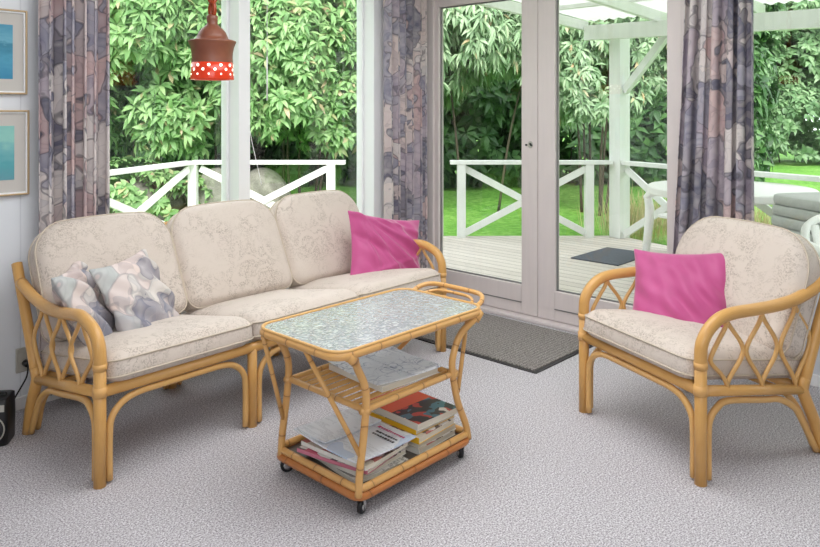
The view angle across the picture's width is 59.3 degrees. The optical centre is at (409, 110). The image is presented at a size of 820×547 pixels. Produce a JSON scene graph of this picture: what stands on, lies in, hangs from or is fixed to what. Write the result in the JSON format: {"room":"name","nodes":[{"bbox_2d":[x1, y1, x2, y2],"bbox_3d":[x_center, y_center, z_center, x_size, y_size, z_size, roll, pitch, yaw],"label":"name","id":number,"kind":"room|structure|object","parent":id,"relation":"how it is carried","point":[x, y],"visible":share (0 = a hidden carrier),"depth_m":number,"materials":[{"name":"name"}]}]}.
{"room":"sunroom","nodes":[
{"label":"sunroom","id":0,"kind":"room"},
{"bbox_2d":[0,0,288,396],"bbox_3d":[-2.012,0.100,2.916,0.140,2.400,6.320,0,0,43],"label":"wall","id":1,"kind":"structure","parent":0,"point":[19,214],"depth_m":3.14,"materials":[{"name":"white paint"}]},
{"bbox_2d":[0,8,27,94],"bbox_3d":[-1.805,-0.255,3.018,0.021,0.366,0.372,0,0,43],"label":"framed picture","id":2,"kind":"object","parent":1,"relation":"attached to","point":[13,23],"visible":1,"depth_m":3.12,"materials":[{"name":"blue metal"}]},
{"bbox_2d":[0,24,12,78],"bbox_3d":[-1.807,-0.255,3.020,0.001,0.234,0.260,0,0,43],"label":"print","id":3,"kind":"object","parent":2,"relation":"attached to","point":[6,30],"depth_m":3.10},
{"bbox_2d":[0,110,29,196],"bbox_3d":[-1.802,0.180,3.021,0.021,0.369,0.380,0,0,43],"label":"framed picture","id":4,"kind":"object","parent":1,"relation":"attached to","point":[14,124],"visible":1,"depth_m":3.12,"materials":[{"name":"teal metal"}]},
{"bbox_2d":[0,126,13,179],"bbox_3d":[-1.804,0.180,3.023,0.001,0.233,0.264,0,0,43],"label":"print","id":5,"kind":"object","parent":4,"relation":"attached to","point":[6,132],"depth_m":3.10},
{"bbox_2d":[16,347,27,372],"bbox_3d":[-1.690,1.087,3.148,0.014,0.105,0.062,0,0,43],"label":"wall socket","id":6,"kind":"object","parent":1,"relation":"attached to","point":[21,354],"visible":0.52,"depth_m":3.13,"materials":[{"name":"grey plastic"}]},
{"bbox_2d":[15,359,28,397],"bbox_3d":[-1.678,1.178,3.058,0.047,0.186,0.197,0,0,9],"label":"power cord","id":7,"kind":"object","parent":1,"relation":"attached to","point":[25,362],"visible":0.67,"depth_m":3.10,"materials":[{"name":"black plastic"}]},
{"bbox_2d":[15,340,256,410],"bbox_3d":[-1.997,1.272,2.819,0.014,0.055,6.200,0,0,43],"label":"baseboard","id":8,"kind":"structure","parent":1,"relation":"attached to","point":[20,401],"depth_m":3.14,"materials":[{"name":"white"}]},
{"bbox_2d":[221,0,228,200],"bbox_3d":[-1.299,-0.030,3.749,0.055,1.660,0.792,0,0,43],"label":"window","id":9,"kind":"structure","parent":1,"relation":"in","point":[224,3],"depth_m":4.02,"materials":[{"name":"white"}]},
{"bbox_2d":[229,0,249,200],"bbox_3d":[-0.971,-0.030,4.036,0.154,1.660,0.075,0,0,43],"label":"window frame","id":10,"kind":"structure","parent":1,"relation":"attached to","point":[239,10],"depth_m":3.99,"materials":[{"name":"white"}]},
{"bbox_2d":[250,57,267,183],"bbox_3d":[-0.871,-0.220,4.101,0.120,1.280,0.025,0,0,-31],"label":"blind cord","id":11,"kind":"object","parent":1,"relation":"hanging from","point":[266,57],"visible":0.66,"depth_m":4.12,"materials":[{"name":"white plastic"}]},
{"bbox_2d":[357,0,363,213],"bbox_3d":[-0.651,-0.030,4.444,0.055,1.660,0.958,0,0,43],"label":"window","id":12,"kind":"structure","parent":1,"relation":"in","point":[360,3],"depth_m":4.77,"materials":[{"name":"white"}]},
{"bbox_2d":[364,0,383,217],"bbox_3d":[-0.178,-0.030,4.887,0.154,1.660,0.335,0,0,43],"label":"window frame","id":13,"kind":"structure","parent":1,"relation":"attached to","point":[373,9],"depth_m":4.74,"materials":[{"name":"white"}]},
{"bbox_2d":[0,311,819,546],"bbox_3d":[0.178,1.350,0.873,6.130,0.100,6.320,0,0,43],"label":"floor","id":14,"kind":"structure","parent":0,"point":[534,470],"depth_m":2.54,"materials":[{"name":"carpet"}]},
{"bbox_2d":[0,390,15,446],"bbox_3d":[-1.658,1.202,2.823,0.180,0.196,0.124,0,0,-12],"label":"radio","id":15,"kind":"object","parent":14,"relation":"on","point":[7,397],"visible":1,"depth_m":2.81,"materials":[{"name":"black plastic"}]},
{"bbox_2d":[0,422,2,436],"bbox_3d":[-1.618,1.230,2.770,0.100,0.100,0.004,0,0,-12],"label":"speaker grille","id":16,"kind":"object","parent":15,"relation":"attached to","point":[1,423],"depth_m":2.78,"materials":[{"name":"grey rubber"}]},
{"bbox_2d":[11,190,446,489],"bbox_3d":[-0.721,0.882,3.440,0.816,0.847,1.936,0,0,41],"label":"sofa","id":17,"kind":"object","parent":14,"relation":"on","point":[231,265],"visible":0.77,"depth_m":3.12,"materials":[{"name":"brown"}]},
{"bbox_2d":[51,261,115,345],"bbox_3d":[-1.279,0.793,2.861,0.214,0.356,0.399,0,0,-12],"label":"throw pillow","id":18,"kind":"object","parent":17,"relation":"on","point":[75,288],"visible":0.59,"depth_m":2.77,"materials":[{"name":"multicoloured fabric"}]},
{"bbox_2d":[29,213,185,341],"bbox_3d":[-1.309,0.701,3.143,0.312,0.475,0.608,0,0,41],"label":"cushion","id":19,"kind":"object","parent":17,"relation":"on","point":[103,240],"depth_m":3.09,"materials":[{"name":"beige fabric"}]},
{"bbox_2d":[89,249,179,330],"bbox_3d":[-1.126,0.795,3.013,0.227,0.369,0.407,0,0,7],"label":"throw pillow","id":20,"kind":"object","parent":17,"relation":"on","point":[132,290],"visible":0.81,"depth_m":2.94,"materials":[{"name":"multicoloured fabric"}]},
{"bbox_2d":[41,314,252,381],"bbox_3d":[-1.065,0.946,2.927,0.642,0.207,0.610,0,0,41],"label":"seat cushion","id":21,"kind":"object","parent":17,"relation":"on","point":[166,348],"depth_m":2.75,"materials":[{"name":"beige fabric"}]},
{"bbox_2d":[167,200,291,310],"bbox_3d":[-0.904,0.701,3.601,0.312,0.475,0.608,0,0,41],"label":"cushion","id":22,"kind":"object","parent":17,"relation":"on","point":[225,251],"depth_m":3.51,"materials":[{"name":"beige fabric"}]},
{"bbox_2d":[184,289,358,339],"bbox_3d":[-0.660,0.945,3.385,0.642,0.208,0.610,0,0,41],"label":"seat cushion","id":23,"kind":"object","parent":17,"relation":"on","point":[258,307],"depth_m":3.28,"materials":[{"name":"beige fabric"}]},
{"bbox_2d":[271,191,358,286],"bbox_3d":[-0.498,0.701,4.059,0.312,0.475,0.608,0,0,41],"label":"cushion","id":24,"kind":"object","parent":17,"relation":"on","point":[314,229],"depth_m":3.93,"materials":[{"name":"beige fabric"}]},
{"bbox_2d":[288,268,440,297],"bbox_3d":[-0.254,0.945,3.844,0.642,0.208,0.610,0,0,41],"label":"seat cushion","id":25,"kind":"object","parent":17,"relation":"on","point":[369,283],"depth_m":3.73,"materials":[{"name":"beige fabric"}]},
{"bbox_2d":[348,210,419,274],"bbox_3d":[-0.135,0.773,3.972,0.509,0.453,0.245,0,0,-25],"label":"throw pillow","id":26,"kind":"object","parent":17,"relation":"on","point":[378,244],"visible":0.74,"depth_m":3.92,"materials":[{"name":"pink fabric"}]},
{"bbox_2d":[260,281,484,513],"bbox_3d":[-0.104,1.008,2.659,0.480,0.584,0.856,0,0,43],"label":"trolley","id":27,"kind":"object","parent":14,"relation":"on","point":[346,331],"visible":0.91,"depth_m":2.52,"materials":[{"name":"brown wood"}]},
{"bbox_2d":[320,456,408,482],"bbox_3d":[-0.187,1.213,2.533,0.226,0.016,0.300,0,0,-40],"label":"magazine","id":28,"kind":"object","parent":27,"relation":"on","point":[402,459],"visible":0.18,"depth_m":2.42,"materials":[{"name":"white paper"}]},
{"bbox_2d":[310,448,405,477],"bbox_3d":[-0.201,1.196,2.535,0.300,0.018,0.226,0,0,39],"label":"magazine","id":29,"kind":"object","parent":28,"relation":"on","point":[399,454],"visible":0.08,"depth_m":2.44,"materials":[{"name":"white paper"}]},
{"bbox_2d":[297,445,396,474],"bbox_3d":[-0.206,1.179,2.518,0.300,0.014,0.226,0,0,32],"label":"magazine","id":30,"kind":"object","parent":29,"relation":"on","point":[302,449],"visible":0.2,"depth_m":2.44,"materials":[{"name":"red paper"}]},
{"bbox_2d":[301,438,408,470],"bbox_3d":[-0.193,1.163,2.517,0.300,0.016,0.226,0,0,38],"label":"magazine","id":31,"kind":"object","parent":30,"relation":"on","point":[306,442],"visible":0.23,"depth_m":2.43,"materials":[{"name":"white paper"}]},
{"bbox_3d":[-0.185,1.148,2.540,0.226,0.014,0.300,0,0,-45],"label":"magazine","id":32,"kind":"object","parent":31,"relation":"on","visible":0},
{"bbox_2d":[294,408,415,463],"bbox_3d":[-0.196,1.132,2.529,0.270,0.016,0.345,0,0,-44],"label":"newspaper","id":33,"kind":"object","parent":32,"relation":"on","point":[328,433],"visible":0.89,"depth_m":2.51,"materials":[{"name":"grey paper"}]},
{"bbox_2d":[277,424,468,500],"bbox_3d":[-0.128,1.223,2.647,0.462,0.052,0.593,0,0,43],"label":"tray","id":34,"kind":"object","parent":27,"relation":"on","point":[287,453],"depth_m":2.46,"materials":[{"name":"brown wood"}]},
{"bbox_2d":[329,364,438,392],"bbox_3d":[-0.098,0.944,2.640,0.271,0.020,0.300,0,0,-43],"label":"magazine","id":35,"kind":"object","parent":27,"relation":"on","point":[385,387],"visible":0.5,"depth_m":2.54,"materials":[{"name":"white paper"}]},
{"bbox_2d":[326,346,440,385],"bbox_3d":[-0.100,0.928,2.650,0.293,0.010,0.325,0,0,-39],"label":"map","id":36,"kind":"object","parent":35,"relation":"on","point":[390,364],"visible":0.83,"depth_m":2.62},
{"bbox_2d":[406,429,454,454],"bbox_3d":[-0.007,1.212,2.729,0.285,0.020,0.216,0,0,40],"label":"book","id":37,"kind":"object","parent":27,"relation":"on","point":[439,440],"visible":0.15,"depth_m":2.60,"materials":[{"name":"white paper"}]},
{"bbox_2d":[408,422,455,447],"bbox_3d":[-0.004,1.190,2.738,0.285,0.023,0.216,0,0,42],"label":"book","id":38,"kind":"object","parent":37,"relation":"on","point":[449,429],"visible":0.13,"depth_m":2.63,"materials":[{"name":"white paper"}]},
{"bbox_2d":[381,417,453,444],"bbox_3d":[-0.012,1.167,2.715,0.285,0.022,0.216,0,0,39],"label":"book","id":39,"kind":"object","parent":38,"relation":"on","point":[433,431],"visible":0.2,"depth_m":2.61,"materials":[{"name":"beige paper"}]},
{"bbox_2d":[370,411,453,434],"bbox_3d":[-0.010,1.146,2.740,0.285,0.018,0.216,0,0,43],"label":"book","id":40,"kind":"object","parent":39,"relation":"on","point":[373,414],"visible":0.2,"depth_m":2.64,"materials":[{"name":"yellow paper"}]},
{"bbox_2d":[370,386,456,430],"bbox_3d":[0.003,1.125,2.734,0.216,0.024,0.285,0,0,-45],"label":"book","id":41,"kind":"object","parent":40,"relation":"on","point":[417,411],"visible":0.82,"depth_m":2.68,"materials":[{"name":"red paper"}]},
{"bbox_2d":[414,313,592,373],"bbox_3d":[0.507,1.294,4.121,0.940,0.012,0.670,0,0,43],"label":"door mat","id":42,"kind":"object","parent":14,"relation":"on","point":[527,347],"visible":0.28,"depth_m":3.99,"materials":[{"name":"grey rubber"}]},
{"bbox_2d":[578,216,819,486],"bbox_3d":[1.188,0.885,2.943,0.753,0.845,0.713,0,0,-23],"label":"rattan armchair","id":43,"kind":"object","parent":14,"relation":"on","point":[772,289],"visible":0.86,"depth_m":2.72,"materials":[{"name":"brown"}]},
{"bbox_2d":[633,249,726,326],"bbox_3d":[1.141,0.792,3.050,0.445,0.409,0.245,0,0,33],"label":"throw pillow","id":44,"kind":"object","parent":43,"relation":"on","point":[685,287],"visible":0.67,"depth_m":3.02,"materials":[{"name":"pink fabric"}]},
{"bbox_2d":[584,309,803,379],"bbox_3d":[1.142,0.934,2.923,0.644,0.191,0.620,0,0,-23],"label":"seat cushion","id":45,"kind":"object","parent":43,"relation":"on","point":[652,346],"depth_m":2.73,"materials":[{"name":"beige fabric"}]},
{"bbox_2d":[676,217,819,357],"bbox_3d":[1.373,0.705,3.022,0.280,0.476,0.666,0,0,-23],"label":"cushion","id":46,"kind":"object","parent":43,"relation":"on","point":[764,262],"depth_m":2.81,"materials":[{"name":"beige fabric"}]},
{"bbox_2d":[804,293,819,374],"bbox_3d":[2.344,0.100,3.092,5.990,2.400,0.120,0,0,43],"label":"wall","id":47,"kind":"structure","parent":0,"point":[816,371],"depth_m":3.40,"materials":[{"name":"white paint"}]},
{"bbox_2d":[435,0,537,316],"bbox_3d":[0.477,0.228,4.772,0.888,2.095,0.069,0,0,43],"label":"door","id":48,"kind":"structure","parent":47,"relation":"in","point":[511,295],"depth_m":4.52,"materials":[{"name":"paint"}]},
{"bbox_2d":[474,302,578,333],"bbox_3d":[0.845,1.289,4.432,1.930,0.022,0.165,0,0,43],"label":"trim","id":49,"kind":"structure","parent":47,"relation":"attached to","point":[511,314],"depth_m":4.43,"materials":[{"name":"paint"}]},
{"bbox_2d":[427,0,684,268],"bbox_3d":[0.837,0.200,4.439,1.950,2.200,0.085,0,0,43],"label":"trim","id":50,"kind":"structure","parent":47,"relation":"attached to","point":[430,3],"depth_m":5.02,"materials":[{"name":"paint"}]},
{"bbox_2d":[538,0,680,325],"bbox_3d":[1.136,0.228,4.164,0.898,2.095,0.059,0,0,43],"label":"door","id":51,"kind":"structure","parent":47,"relation":"in","point":[555,304],"depth_m":4.38,"materials":[{"name":"paint"}]},
{"bbox_2d":[789,374,819,386],"bbox_3d":[3.011,1.272,2.378,4.040,0.055,0.014,0,0,43],"label":"baseboard","id":52,"kind":"structure","parent":47,"relation":"attached to","point":[815,381],"depth_m":3.39,"materials":[{"name":"white"}]},
{"bbox_3d":[0.184,-1.175,0.923,6.390,0.150,6.600,0,0,43],"label":"ceiling","id":53,"kind":"structure","parent":0,"visible":0},
{"bbox_2d":[38,0,109,395],"bbox_3d":[-1.502,0.071,3.227,0.101,2.338,0.300,0,0,43],"label":"curtain","id":54,"kind":"object","parent":53,"relation":"hanging from","point":[74,35],"visible":0.57,"depth_m":3.21,"materials":[{"name":"fabric"}]},
{"bbox_2d":[188,0,235,80],"bbox_3d":[-0.936,-0.624,3.409,0.222,0.952,0.222,0,0,43],"label":"pendant lamp","id":55,"kind":"object","parent":53,"relation":"hanging from","point":[211,49],"visible":1,"depth_m":3.34,"materials":[{"name":"metal"}]},
{"bbox_2d":[383,0,427,267],"bbox_3d":[-0.030,0.071,4.817,0.085,2.338,0.398,0,0,43],"label":"curtain","id":56,"kind":"object","parent":53,"relation":"hanging from","point":[404,21],"visible":0.82,"depth_m":4.79,"materials":[{"name":"fabric"}]},
{"bbox_2d":[673,0,753,253],"bbox_3d":[1.514,0.086,3.653,0.440,2.368,0.107,0,0,43],"label":"curtain","id":57,"kind":"object","parent":53,"relation":"hanging from","point":[715,168],"visible":0.58,"depth_m":3.62,"materials":[{"name":"fabric"}]},
{"label":"outside","id":58,"kind":"structure","parent":0,"visible":0},
{"bbox_2d":[443,236,666,303],"bbox_3d":[0.798,1.465,5.599,8.065,0.090,5.588,0,0,8],"label":"deck","id":59,"kind":"structure","parent":58,"point":[495,256],"depth_m":6.93,"materials":[{"name":"grey wood"}]},
{"bbox_2d":[110,161,193,221],"bbox_3d":[-2.895,0.988,6.348,0.110,0.865,3.487,0,0,14],"label":"deck railing","id":60,"kind":"object","parent":59,"relation":"on","point":[114,204],"visible":0.2,"depth_m":7.30,"materials":[{"name":"white wood"}]},
{"bbox_2d":[188,160,345,207],"bbox_3d":[-1.607,0.988,8.101,1.763,0.865,0.110,0,0,0],"label":"deck railing","id":61,"kind":"object","parent":59,"relation":"on","point":[329,169],"visible":0.56,"depth_m":8.05,"materials":[{"name":"white wood"}]},
{"bbox_2d":[450,160,612,237],"bbox_3d":[1.357,0.988,8.094,1.815,0.865,0.110,0,0,0],"label":"deck railing","id":62,"kind":"object","parent":59,"relation":"on","point":[587,169],"visible":0.94,"depth_m":8.05,"materials":[{"name":"white wood"}]},
{"bbox_2d":[571,247,634,265],"bbox_3d":[1.974,1.414,7.026,0.495,0.012,0.730,0,0,43],"label":"mat","id":63,"kind":"object","parent":59,"relation":"on","point":[607,255],"visible":0.76,"depth_m":6.97,"materials":[{"name":"rubber"}]},
{"bbox_2d":[478,0,819,238],"bbox_3d":[2.596,0.091,5.481,4.802,2.658,3.698,0,0,43],"label":"pergola","id":64,"kind":"object","parent":59,"relation":"on","point":[619,35],"visible":0.72,"depth_m":7.84,"materials":[{"name":"white wood"}]},
{"bbox_2d":[642,191,666,251],"bbox_3d":[2.655,0.980,6.852,0.627,0.887,0.647,0,0,-32],"label":"garden chair","id":65,"kind":"object","parent":59,"relation":"on","point":[649,206],"visible":0.11,"depth_m":6.91,"materials":[{"name":"white plastic"}]},
{"bbox_2d":[621,161,819,236],"bbox_3d":[3.414,0.988,6.208,0.110,0.865,4.163,0,0,-30],"label":"deck railing","id":66,"kind":"object","parent":59,"relation":"on","point":[767,209],"visible":0.34,"depth_m":7.56,"materials":[{"name":"white wood"}]},
{"bbox_2d":[647,181,818,221],"bbox_3d":[2.696,1.036,6.073,1.320,0.791,1.320,0,0,43],"label":"garden table","id":67,"kind":"object","parent":59,"relation":"on","point":[764,192],"visible":0.16,"depth_m":5.90,"materials":[{"name":"white plastic"}]},
{"bbox_2d":[800,214,819,257],"bbox_3d":[2.598,1.015,3.997,0.627,0.816,0.647,0,0,-17],"label":"garden chair","id":68,"kind":"object","parent":59,"relation":"on","point":[810,224],"visible":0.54,"depth_m":4.18,"materials":[{"name":"white plastic"}]},
{"bbox_3d":[3.076,1.150,4.926,0.950,0.540,0.620,0,0,-9],"label":"garden stool","id":69,"kind":"object","parent":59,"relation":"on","visible":0},
{"bbox_2d":[774,225,813,242],"bbox_3d":[3.076,0.844,4.926,1.020,0.070,0.640,0,0,-9],"label":"pad","id":70,"kind":"object","parent":69,"relation":"on","point":[793,231],"visible":0.03,"depth_m":4.80,"materials":[{"name":"fabric"}]},
{"bbox_2d":[771,214,819,233],"bbox_3d":[3.081,0.771,4.937,1.000,0.070,0.640,0,0,-10],"label":"pad","id":71,"kind":"object","parent":70,"relation":"on","point":[780,221],"visible":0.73,"depth_m":4.92,"materials":[{"name":"fabric"}]},
{"bbox_2d":[772,204,819,223],"bbox_3d":[3.086,0.699,4.949,0.980,0.070,0.640,0,0,-9],"label":"pad","id":72,"kind":"object","parent":71,"relation":"on","point":[790,212],"visible":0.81,"depth_m":4.89,"materials":[{"name":"fabric"}]},
{"bbox_2d":[773,192,819,211],"bbox_3d":[3.091,0.626,4.960,0.960,0.070,0.640,0,0,-10],"label":"pad","id":73,"kind":"object","parent":72,"relation":"on","point":[810,201],"visible":1,"depth_m":4.92,"materials":[{"name":"fabric"}]},
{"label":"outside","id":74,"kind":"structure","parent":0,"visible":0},
{"bbox_2d":[165,136,819,245],"bbox_3d":[-0.740,1.620,21.200,90.000,0.001,90.000,0,0,43],"label":"lawn","id":75,"kind":"structure","parent":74,"point":[481,202],"depth_m":13.03,"materials":[{"name":"green plant"}]},
{"bbox_2d":[110,133,131,179],"bbox_3d":[-8.352,-1.492,16.445,4.748,6.798,4.270,0,0,-27],"label":"tree","id":76,"kind":"object","parent":75,"relation":"on","point":[113,151],"visible":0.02,"depth_m":15.95,"materials":[{"name":"green plant"}]},
{"bbox_2d":[111,134,178,177],"bbox_3d":[-6.216,-1.474,17.260,4.304,6.730,4.879,0,0,43],"label":"tree","id":77,"kind":"object","parent":75,"relation":"on","point":[144,152],"visible":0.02,"depth_m":15.52,"materials":[{"name":"green plant"}]},
{"bbox_2d":[127,171,187,220],"bbox_3d":[-3.889,1.265,11.060,1.169,0.734,1.363,0,0,-9],"label":"boulder","id":78,"kind":"object","parent":75,"relation":"on","point":[179,204],"visible":0.09,"depth_m":10.61,"materials":[{"name":"stone"}]},
{"bbox_2d":[110,155,212,221],"bbox_3d":[-4.214,1.150,10.324,2.834,1.016,1.416,0,0,-5],"label":"shrub","id":79,"kind":"object","parent":75,"relation":"on","point":[124,192],"visible":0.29,"depth_m":10.22,"materials":[{"name":"green plant"}]},
{"bbox_2d":[110,0,250,212],"bbox_3d":[-4.462,-0.821,11.152,3.948,4.894,3.281,0,0,11],"label":"tree","id":80,"kind":"object","parent":75,"relation":"on","point":[157,123],"visible":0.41,"depth_m":10.27,"materials":[{"name":"green plant"}]},
{"bbox_2d":[198,168,220,203],"bbox_3d":[-2.840,1.236,10.805,0.837,0.782,0.800,0,0,27],"label":"boulder","id":81,"kind":"object","parent":75,"relation":"on","point":[214,185],"visible":0.09,"depth_m":10.46,"materials":[{"name":"stone"}]},
{"bbox_2d":[127,0,310,176],"bbox_3d":[-3.102,-0.885,11.381,3.947,5.017,2.662,0,0,-21],"label":"shrub","id":82,"kind":"object","parent":75,"relation":"on","point":[198,10],"visible":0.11,"depth_m":10.44,"materials":[{"name":"green plant"}]},
{"bbox_2d":[163,128,324,186],"bbox_3d":[-3.637,-1.436,16.478,4.483,6.702,4.715,0,0,43],"label":"tree","id":83,"kind":"object","parent":75,"relation":"on","point":[260,151],"visible":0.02,"depth_m":15.36,"materials":[{"name":"green plant"}]},
{"bbox_2d":[250,167,290,208],"bbox_3d":[-2.217,1.255,10.844,0.949,0.793,0.843,0,0,32],"label":"boulder","id":84,"kind":"object","parent":75,"relation":"on","point":[271,180],"visible":0.29,"depth_m":10.59,"materials":[{"name":"stone"}]},
{"bbox_2d":[218,0,356,193],"bbox_3d":[-1.670,-0.915,11.519,3.370,5.076,3.008,0,0,-36],"label":"tree","id":85,"kind":"object","parent":75,"relation":"on","point":[307,78],"visible":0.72,"depth_m":10.24,"materials":[{"name":"green plant"}]},
{"bbox_2d":[265,136,356,183],"bbox_3d":[-1.470,-1.482,17.273,4.407,6.739,4.662,0,0,43],"label":"tree","id":86,"kind":"object","parent":75,"relation":"on","point":[350,168],"visible":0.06,"depth_m":15.59,"materials":[{"name":"green plant"}]},
{"bbox_2d":[317,0,356,145],"bbox_3d":[-0.264,-0.843,11.763,2.668,4.930,2.609,0,0,-18],"label":"shrub","id":87,"kind":"object","parent":75,"relation":"on","point":[354,123],"visible":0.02,"depth_m":11.05,"materials":[{"name":"green plant"}]},
{"bbox_2d":[443,74,521,189],"bbox_3d":[1.175,-1.444,16.469,4.331,6.716,4.698,0,0,43],"label":"hedge","id":88,"kind":"object","parent":75,"relation":"on","point":[481,116],"visible":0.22,"depth_m":14.87,"materials":[{"name":"green plant"}]},
{"bbox_2d":[443,0,569,211],"bbox_3d":[0.931,-0.888,11.545,3.404,5.023,3.212,0,0,43],"label":"tree","id":89,"kind":"object","parent":75,"relation":"on","point":[481,44],"visible":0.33,"depth_m":10.47,"materials":[{"name":"green plant"}]},
{"bbox_2d":[484,54,666,185],"bbox_3d":[3.724,-1.530,17.239,4.646,6.765,4.270,0,0,-43],"label":"tree","id":90,"kind":"object","parent":75,"relation":"on","point":[566,151],"visible":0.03,"depth_m":15.87,"materials":[{"name":"green plant"}]},
{"bbox_2d":[559,13,666,215],"bbox_3d":[3.379,-0.952,11.631,3.975,5.151,2.946,0,0,-2],"label":"tree","id":91,"kind":"object","parent":75,"relation":"on","point":[581,61],"visible":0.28,"depth_m":10.49,"materials":[{"name":"green plant"}]},
{"bbox_2d":[577,184,666,242],"bbox_3d":[2.813,1.232,8.925,1.442,0.777,1.288,0,0,-13],"label":"dry grass tuft","id":92,"kind":"object","parent":75,"relation":"on","point":[637,215],"visible":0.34,"depth_m":8.78,"materials":[{"name":"plant"}]},
{"bbox_2d":[586,2,787,186],"bbox_3d":[6.026,-1.487,16.540,4.807,6.775,4.175,0,0,-4],"label":"tree","id":93,"kind":"object","parent":75,"relation":"on","point":[640,150],"visible":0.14,"depth_m":15.26,"materials":[{"name":"green plant"}]},
{"bbox_2d":[666,4,809,159],"bbox_3d":[9.735,-1.461,22.477,5.633,6.337,4.169,0,0,-25],"label":"tree","id":94,"kind":"object","parent":75,"relation":"on","point":[796,62],"visible":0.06,"depth_m":21.24,"materials":[{"name":"green plant"}]},
{"bbox_2d":[754,206,772,224],"bbox_3d":[3.983,1.246,7.867,1.444,0.748,1.593,0,0,-10],"label":"dry grass tuft","id":95,"kind":"object","parent":75,"relation":"on","point":[766,219],"visible":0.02,"depth_m":7.95,"materials":[{"name":"plant"}]},
{"bbox_2d":[759,0,819,163],"bbox_3d":[11.772,-1.396,22.492,4.807,6.178,4.906,0,0,43],"label":"tree","id":96,"kind":"object","parent":75,"relation":"on","point":[790,95],"visible":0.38,"depth_m":21.08,"materials":[{"name":"green plant"}]},
{"bbox_2d":[779,0,819,161],"bbox_3d":[13.860,-1.437,22.504,5.397,6.365,4.184,0,0,-26],"label":"tree","id":97,"kind":"object","parent":75,"relation":"on","point":[807,74],"visible":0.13,"depth_m":21.83,"materials":[{"name":"green plant"}]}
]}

